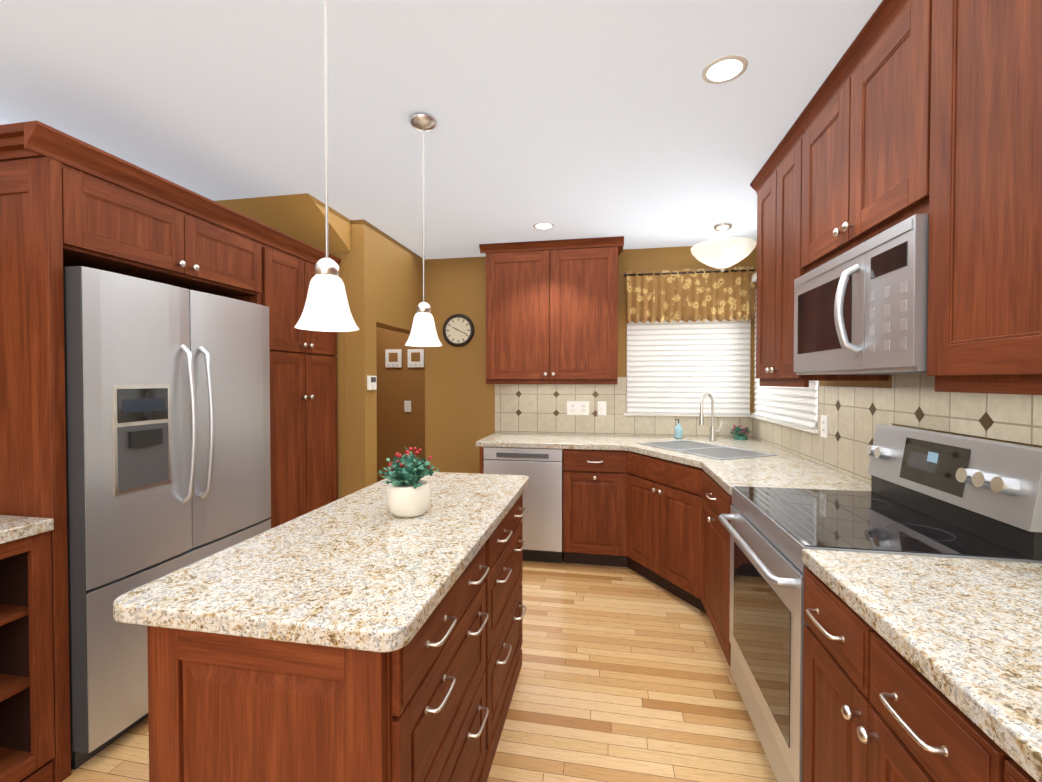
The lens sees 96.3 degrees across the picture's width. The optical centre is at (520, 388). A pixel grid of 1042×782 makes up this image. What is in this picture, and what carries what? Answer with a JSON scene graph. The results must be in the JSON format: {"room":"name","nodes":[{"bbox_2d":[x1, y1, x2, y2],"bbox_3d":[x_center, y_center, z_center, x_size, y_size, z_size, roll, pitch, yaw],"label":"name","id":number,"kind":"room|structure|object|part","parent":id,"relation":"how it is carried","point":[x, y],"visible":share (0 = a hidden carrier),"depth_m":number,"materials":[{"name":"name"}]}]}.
{"room":"kitchen","nodes":[
{"label":"kitchen","id":0,"kind":"room"},
{"bbox_2d":[0,118,11,124],"bbox_3d":[-2.347,0.112,1.415,0.100,2.480,8.500,0,1,11],"label":"wall","id":1,"kind":"structure","parent":0,"point":[2,121],"depth_m":1.97,"materials":[{"name":"white paint"}]},
{"bbox_2d":[215,193,350,252],"bbox_3d":[-1.595,-1.045,3.049,0.775,0.217,0.465,0,1,11],"label":"wall","id":2,"kind":"structure","parent":0,"point":[300,217],"depth_m":2.96,"materials":[{"name":"brown paint"}]},
{"bbox_2d":[329,252,345,498],"bbox_3d":[-1.570,0.081,3.350,0.720,2.480,0.100,0,1,11],"label":"wall","id":3,"kind":"structure","parent":0,"point":[340,336],"depth_m":3.24,"materials":[{"name":"brown paint"}]},
{"bbox_2d":[344,219,424,495],"bbox_3d":[-1.042,0.074,3.809,0.150,2.480,1.175,0,1,11],"label":"wall","id":4,"kind":"structure","parent":0,"point":[383,278],"depth_m":3.26,"materials":[{"name":"brown paint"}]},
{"bbox_2d":[367,376,376,389],"bbox_3d":[-1.048,-0.038,3.287,0.027,0.100,0.100,0,1,11],"label":"thermostat","id":5,"kind":"object","parent":4,"relation":"attached to","point":[371,383],"visible":1,"depth_m":3.26,"materials":[{"name":"white plastic"}]},
{"bbox_2d":[376,327,424,481],"bbox_3d":[-0.038,0.059,4.749,3.220,2.480,0.100,0,1,11],"label":"wall","id":6,"kind":"structure","parent":0,"point":[399,429],"depth_m":4.93,"materials":[{"name":"brown paint"}]},
{"bbox_2d":[385,349,401,367],"bbox_3d":[-1.344,-0.314,4.916,0.180,0.190,0.034,0,1,11],"label":"framed picture","id":7,"kind":"object","parent":6,"relation":"attached to","point":[393,358],"depth_m":4.91,"materials":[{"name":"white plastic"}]},
{"bbox_2d":[404,401,410,411],"bbox_3d":[-1.190,0.189,4.901,0.075,0.118,0.008,0,1,11],"label":"light switch","id":8,"kind":"object","parent":6,"relation":"attached to","point":[407,406],"visible":1,"depth_m":4.90,"materials":[{"name":"white plastic"}]},
{"bbox_2d":[408,349,424,366],"bbox_3d":[-1.098,-0.314,4.870,0.180,0.190,0.034,0,1,11],"label":"framed picture","id":9,"kind":"object","parent":6,"relation":"attached to","point":[416,357],"depth_m":4.87,"materials":[{"name":"white plastic"}]},
{"bbox_2d":[62,556,776,781],"bbox_3d":[-0.494,1.387,1.090,3.870,0.060,8.500,0,1,11],"label":"floor","id":10,"kind":"structure","parent":0,"point":[625,674],"depth_m":2.01,"materials":[{"name":"brown wood"}]},
{"bbox_2d":[0,515,54,781],"bbox_3d":[-2.004,0.900,1.092,0.692,0.915,1.106,0,1,11],"label":"base cabinet","id":11,"kind":"object","parent":10,"relation":"on","point":[27,740],"depth_m":1.55,"materials":[{"name":"brown wood"}]},
{"bbox_3d":[-2.004,0.462,1.084,0.692,0.040,1.104,0,1,11],"label":"shelf cabinet top","id":12,"kind":"part","parent":11,"relation":"part of","materials":[{"name":"beige stone"}]},
{"bbox_2d":[63,266,270,769],"bbox_3d":[-1.738,0.457,2.115,0.782,1.768,0.906,0,1,11],"label":"refrigerator","id":13,"kind":"object","parent":10,"relation":"on","point":[167,409],"visible":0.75,"depth_m":1.80,"materials":[{"name":"grey metal"}]},
{"bbox_2d":[0,120,340,781],"bbox_3d":[-1.743,0.231,2.431,0.713,2.210,1.735,0,1,11],"label":"tall cabinet","id":14,"kind":"object","parent":10,"relation":"on","point":[66,200],"visible":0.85,"depth_m":1.71,"materials":[{"name":"brown wood"}]},
{"bbox_2d":[147,493,526,781],"bbox_3d":[-0.375,0.912,1.619,0.608,0.874,1.402,0,1,11],"label":"kitchen island","id":15,"kind":"object","parent":10,"relation":"on","point":[430,701],"visible":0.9,"depth_m":0.96,"materials":[{"name":"brown wood"}]},
{"bbox_2d":[113,472,528,651],"bbox_3d":[-0.411,0.454,1.620,0.663,0.040,1.450,0,1,11],"label":"island countertop","id":16,"kind":"structure","parent":15,"relation":"on","point":[365,569],"depth_m":1.11,"materials":[{"name":"stone"}]},
{"bbox_2d":[377,447,438,517],"bbox_3d":[-0.389,0.318,1.608,0.198,0.228,0.192,0,1,11],"label":"potted plant","id":17,"kind":"object","parent":16,"relation":"on","point":[409,494],"visible":1,"depth_m":1.57,"materials":[{"name":"beige ceramic"}]},
{"bbox_2d":[484,447,563,562],"bbox_3d":[0.066,0.878,3.788,0.596,0.872,0.623,0,1,11],"label":"dishwasher","id":18,"kind":"object","parent":10,"relation":"on","point":[542,517],"visible":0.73,"depth_m":3.46,"materials":[{"name":"grey metal"}]},
{"bbox_2d":[563,449,621,566],"bbox_3d":[0.606,0.879,3.670,0.501,0.874,0.666,0,1,11],"label":"base cabinet","id":19,"kind":"object","parent":10,"relation":"on","point":[590,477],"depth_m":3.40,"materials":[{"name":"brown wood"}]},
{"bbox_2d":[619,451,694,606],"bbox_3d":[1.227,0.886,3.236,1.069,0.874,1.291,0,1,11],"label":"base cabinet","id":20,"kind":"object","parent":10,"relation":"on","point":[657,495],"depth_m":3.02,"materials":[{"name":"brown wood"}]},
{"bbox_2d":[476,433,768,450],"bbox_3d":[0.760,0.421,3.642,2.136,0.040,0.646,0,1,11],"label":"countertop","id":21,"kind":"structure","parent":20,"relation":"on","point":[512,440],"depth_m":3.59,"materials":[{"name":"stone"}]},
{"bbox_2d":[675,419,682,438],"bbox_3d":[1.252,0.321,3.709,0.062,0.154,0.060,0,1,11],"label":"soap dispenser","id":22,"kind":"object","parent":21,"relation":"on","point":[678,431],"visible":1,"depth_m":3.69,"materials":[{"name":"teal"}]},
{"bbox_2d":[699,393,722,440],"bbox_3d":[1.426,0.215,3.495,0.204,0.366,0.188,0,1,11],"label":"faucet","id":23,"kind":"object","parent":21,"relation":"on","point":[712,427],"visible":1,"depth_m":3.53,"materials":[{"name":"silver metal"}]},
{"bbox_2d":[730,425,750,439],"bbox_3d":[1.732,0.342,3.662,0.160,0.115,0.153,0,1,11],"label":"decor","id":24,"kind":"object","parent":21,"relation":"on","point":[739,433],"visible":1,"depth_m":3.63,"materials":[{"name":"teal plant"}]},
{"bbox_2d":[624,441,870,494],"bbox_3d":[1.138,0.438,2.619,1.019,0.040,1.228,0,1,11],"label":"countertop","id":25,"kind":"structure","parent":20,"relation":"on","point":[785,469],"depth_m":2.42,"materials":[{"name":"stone"}]},
{"bbox_2d":[639,440,776,459],"bbox_3d":[1.219,0.406,3.147,0.460,0.004,0.780,0,1,-22],"label":"sink basin","id":26,"kind":"object","parent":25,"relation":"in","point":[714,451],"visible":1,"depth_m":3.09,"materials":[{"name":"silver metal"}]},
{"bbox_2d":[695,467,732,666],"bbox_3d":[1.271,0.900,2.334,0.653,0.874,0.700,0,1,11],"label":"base cabinet","id":27,"kind":"object","parent":10,"relation":"on","point":[712,539],"depth_m":2.37,"materials":[{"name":"brown wood"}]},
{"bbox_2d":[802,568,947,781],"bbox_3d":[1.014,0.924,0.878,0.625,0.874,0.718,0,1,11],"label":"base cabinet","id":28,"kind":"object","parent":10,"relation":"on","point":[877,707],"depth_m":0.99,"materials":[{"name":"brown wood"}]},
{"bbox_2d":[718,424,1041,781],"bbox_3d":[1.113,0.751,1.613,0.682,1.195,0.756,0,1,11],"label":"range","id":29,"kind":"object","parent":10,"relation":"on","point":[936,494],"visible":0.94,"depth_m":1.48,"materials":[{"name":"silver metal"}]},
{"bbox_2d":[943,699,1036,781],"bbox_3d":[0.881,0.935,0.162,0.625,0.874,0.992,0,1,11],"label":"base cabinet","id":30,"kind":"object","parent":10,"relation":"on","point":[972,756],"depth_m":0.68,"materials":[{"name":"brown wood"}]},
{"bbox_2d":[802,549,1041,781],"bbox_3d":[0.931,0.473,0.436,0.626,0.040,1.604,0,1,11],"label":"countertop","id":31,"kind":"structure","parent":30,"relation":"on","point":[964,636],"depth_m":0.89,"materials":[{"name":"stone"}]},
{"bbox_2d":[0,0,882,258],"bbox_3d":[-0.494,-1.162,1.050,3.870,0.080,8.500,0,1,11],"label":"ceiling","id":32,"kind":"structure","parent":0,"point":[575,119],"depth_m":1.84,"materials":[{"name":"white paint"}]},
{"bbox_2d":[294,0,358,331],"bbox_3d":[-0.510,-0.639,1.223,0.159,0.964,0.159,0,1,11],"label":"pendant light","id":33,"kind":"object","parent":32,"relation":"hanging from","point":[326,308],"visible":1,"depth_m":1.20,"materials":[{"name":"white glass"}]},
{"bbox_2d":[405,113,441,346],"bbox_3d":[-0.414,-0.658,1.983,0.159,0.951,0.159,0,1,11],"label":"pendant light","id":34,"kind":"object","parent":32,"relation":"hanging from","point":[423,332],"visible":1,"depth_m":1.96,"materials":[{"name":"white glass"}]},
{"bbox_2d":[533,222,553,229],"bbox_3d":[0.163,-1.156,3.328,0.152,0.004,0.152,0,1,11],"label":"recessed light","id":35,"kind":"object","parent":32,"relation":"in","point":[543,225],"visible":1,"depth_m":3.32,"materials":[{"name":"white plastic"}]},
{"bbox_2d":[690,222,756,271],"bbox_3d":[1.430,-0.991,3.309,0.432,0.331,0.432,0,1,11],"label":"bowl light","id":36,"kind":"object","parent":32,"relation":"attached to","point":[722,253],"visible":1,"depth_m":3.20,"materials":[{"name":"white glass"}]},
{"bbox_2d":[702,55,747,83],"bbox_3d":[0.723,-1.129,1.658,0.152,0.004,0.152,0,1,11],"label":"recessed light","id":37,"kind":"object","parent":32,"relation":"in","point":[720,70],"visible":1,"depth_m":1.65,"materials":[{"name":"white plastic"}]},
{"bbox_2d":[425,246,754,473],"bbox_3d":[0.506,0.069,4.067,2.800,2.480,0.100,0,1,11],"label":"wall","id":38,"kind":"structure","parent":0,"point":[459,407],"depth_m":4.20,"materials":[{"name":"brown paint"}]},
{"bbox_2d":[443,314,473,346],"bbox_3d":[-0.564,-0.521,4.189,0.296,0.296,0.029,0,1,11],"label":"wall clock","id":39,"kind":"object","parent":38,"relation":"attached to","point":[458,330],"visible":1,"depth_m":4.19,"materials":[{"name":"black"}]},
{"bbox_2d":[479,236,623,383],"bbox_3d":[0.257,-0.599,3.849,1.145,1.130,0.376,0,1,11],"label":"upper cabinet","id":40,"kind":"object","parent":38,"relation":"attached to","point":[551,311],"visible":1,"depth_m":3.69,"materials":[{"name":"brown wood"}]},
{"bbox_2d":[495,377,750,437],"bbox_3d":[0.815,0.150,3.955,2.130,0.489,0.009,0,1,11],"label":"tile backsplash","id":41,"kind":"structure","parent":38,"relation":"attached to","point":[519,408],"depth_m":4.01,"materials":[{"name":"beige tile"}]},
{"bbox_2d":[567,401,588,414],"bbox_3d":[0.490,0.170,4.008,0.190,0.118,0.009,0,1,11],"label":"double electrical outlet","id":42,"kind":"object","parent":41,"relation":"attached to","point":[577,407],"visible":1,"depth_m":4.01,"materials":[{"name":"white plastic"}]},
{"bbox_2d":[597,401,605,414],"bbox_3d":[0.689,0.171,3.971,0.075,0.118,0.008,0,1,11],"label":"light switch","id":43,"kind":"object","parent":41,"relation":"attached to","point":[601,407],"visible":1,"depth_m":3.97,"materials":[{"name":"white plastic"}]},
{"bbox_2d":[624,266,754,323],"bbox_3d":[1.347,-0.745,3.786,1.005,0.432,0.114,0,1,11],"label":"window valance","id":44,"kind":"object","parent":38,"relation":"attached to","point":[694,295],"visible":1,"depth_m":3.75,"materials":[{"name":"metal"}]},
{"bbox_2d":[753,241,1041,484],"bbox_3d":[1.262,0.132,0.199,0.100,2.480,7.430,0,1,11],"label":"wall","id":45,"kind":"structure","parent":0,"point":[881,384],"depth_m":2.14,"materials":[{"name":"brown paint"}]},
{"bbox_2d":[624,352,818,433],"bbox_3d":[1.296,-0.320,3.278,1.080,1.117,1.270,0,1,11],"label":"window frames","id":46,"kind":"structure","parent":45,"relation":"in","point":[730,415],"depth_m":3.79,"materials":[{"name":"white"}]},
{"bbox_2d":[627,272,816,429],"bbox_3d":[1.273,-0.329,3.262,0.992,1.097,1.182,0,1,11],"label":"window blinds","id":47,"kind":"object","parent":46,"relation":"attached to","point":[679,367],"visible":0.56,"depth_m":3.81,"materials":[{"name":"white plastic"}]},
{"bbox_2d":[754,120,888,383],"bbox_3d":[1.411,-0.587,2.250,0.339,1.102,0.602,0,1,11],"label":"upper cabinet","id":48,"kind":"object","parent":45,"relation":"attached to","point":[776,183],"depth_m":2.24,"materials":[{"name":"brown wood"}]},
{"bbox_2d":[798,0,925,275],"bbox_3d":[1.282,-0.809,1.554,0.339,0.637,0.801,0,1,11],"label":"upper cabinet","id":49,"kind":"object","parent":45,"relation":"attached to","point":[862,135],"depth_m":1.48,"materials":[{"name":"brown wood"}]},
{"bbox_2d":[794,213,928,374],"bbox_3d":[1.240,-0.253,1.571,0.437,0.405,0.795,0,1,11],"label":"over-the-range microwave","id":50,"kind":"object","parent":49,"relation":"attached to","point":[861,309],"visible":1,"depth_m":1.42,"materials":[{"name":"grey metal"}]},
{"bbox_2d":[751,374,1041,483],"bbox_3d":[1.482,0.155,1.685,0.009,0.554,4.230,0,1,11],"label":"tile backsplash","id":51,"kind":"structure","parent":45,"relation":"attached to","point":[855,415],"depth_m":1.90,"materials":[{"name":"beige tile"}]},
{"bbox_2d":[820,415,827,437],"bbox_3d":[1.627,0.204,2.508,0.009,0.118,0.074,0,1,11],"label":"outlet","id":52,"kind":"object","parent":51,"relation":"attached to","point":[824,426],"visible":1,"depth_m":2.50,"materials":[{"name":"white plastic"}]},
{"bbox_2d":[918,0,1041,387],"bbox_3d":[1.107,-0.561,0.615,0.339,1.102,1.113,0,1,11],"label":"upper cabinet","id":53,"kind":"object","parent":45,"relation":"attached to","point":[932,109],"depth_m":1.02,"materials":[{"name":"brown wood"}]},
{"label":"outside","id":54,"kind":"structure","parent":0,"visible":0},
{"bbox_2d":[814,381,817,420],"bbox_3d":[1.381,-0.276,3.294,1.800,1.605,1.890,0,1,11],"label":"sky","id":55,"kind":"structure","parent":54,"point":[816,395],"depth_m":3.42,"materials":[{"name":"white"}]}
]}

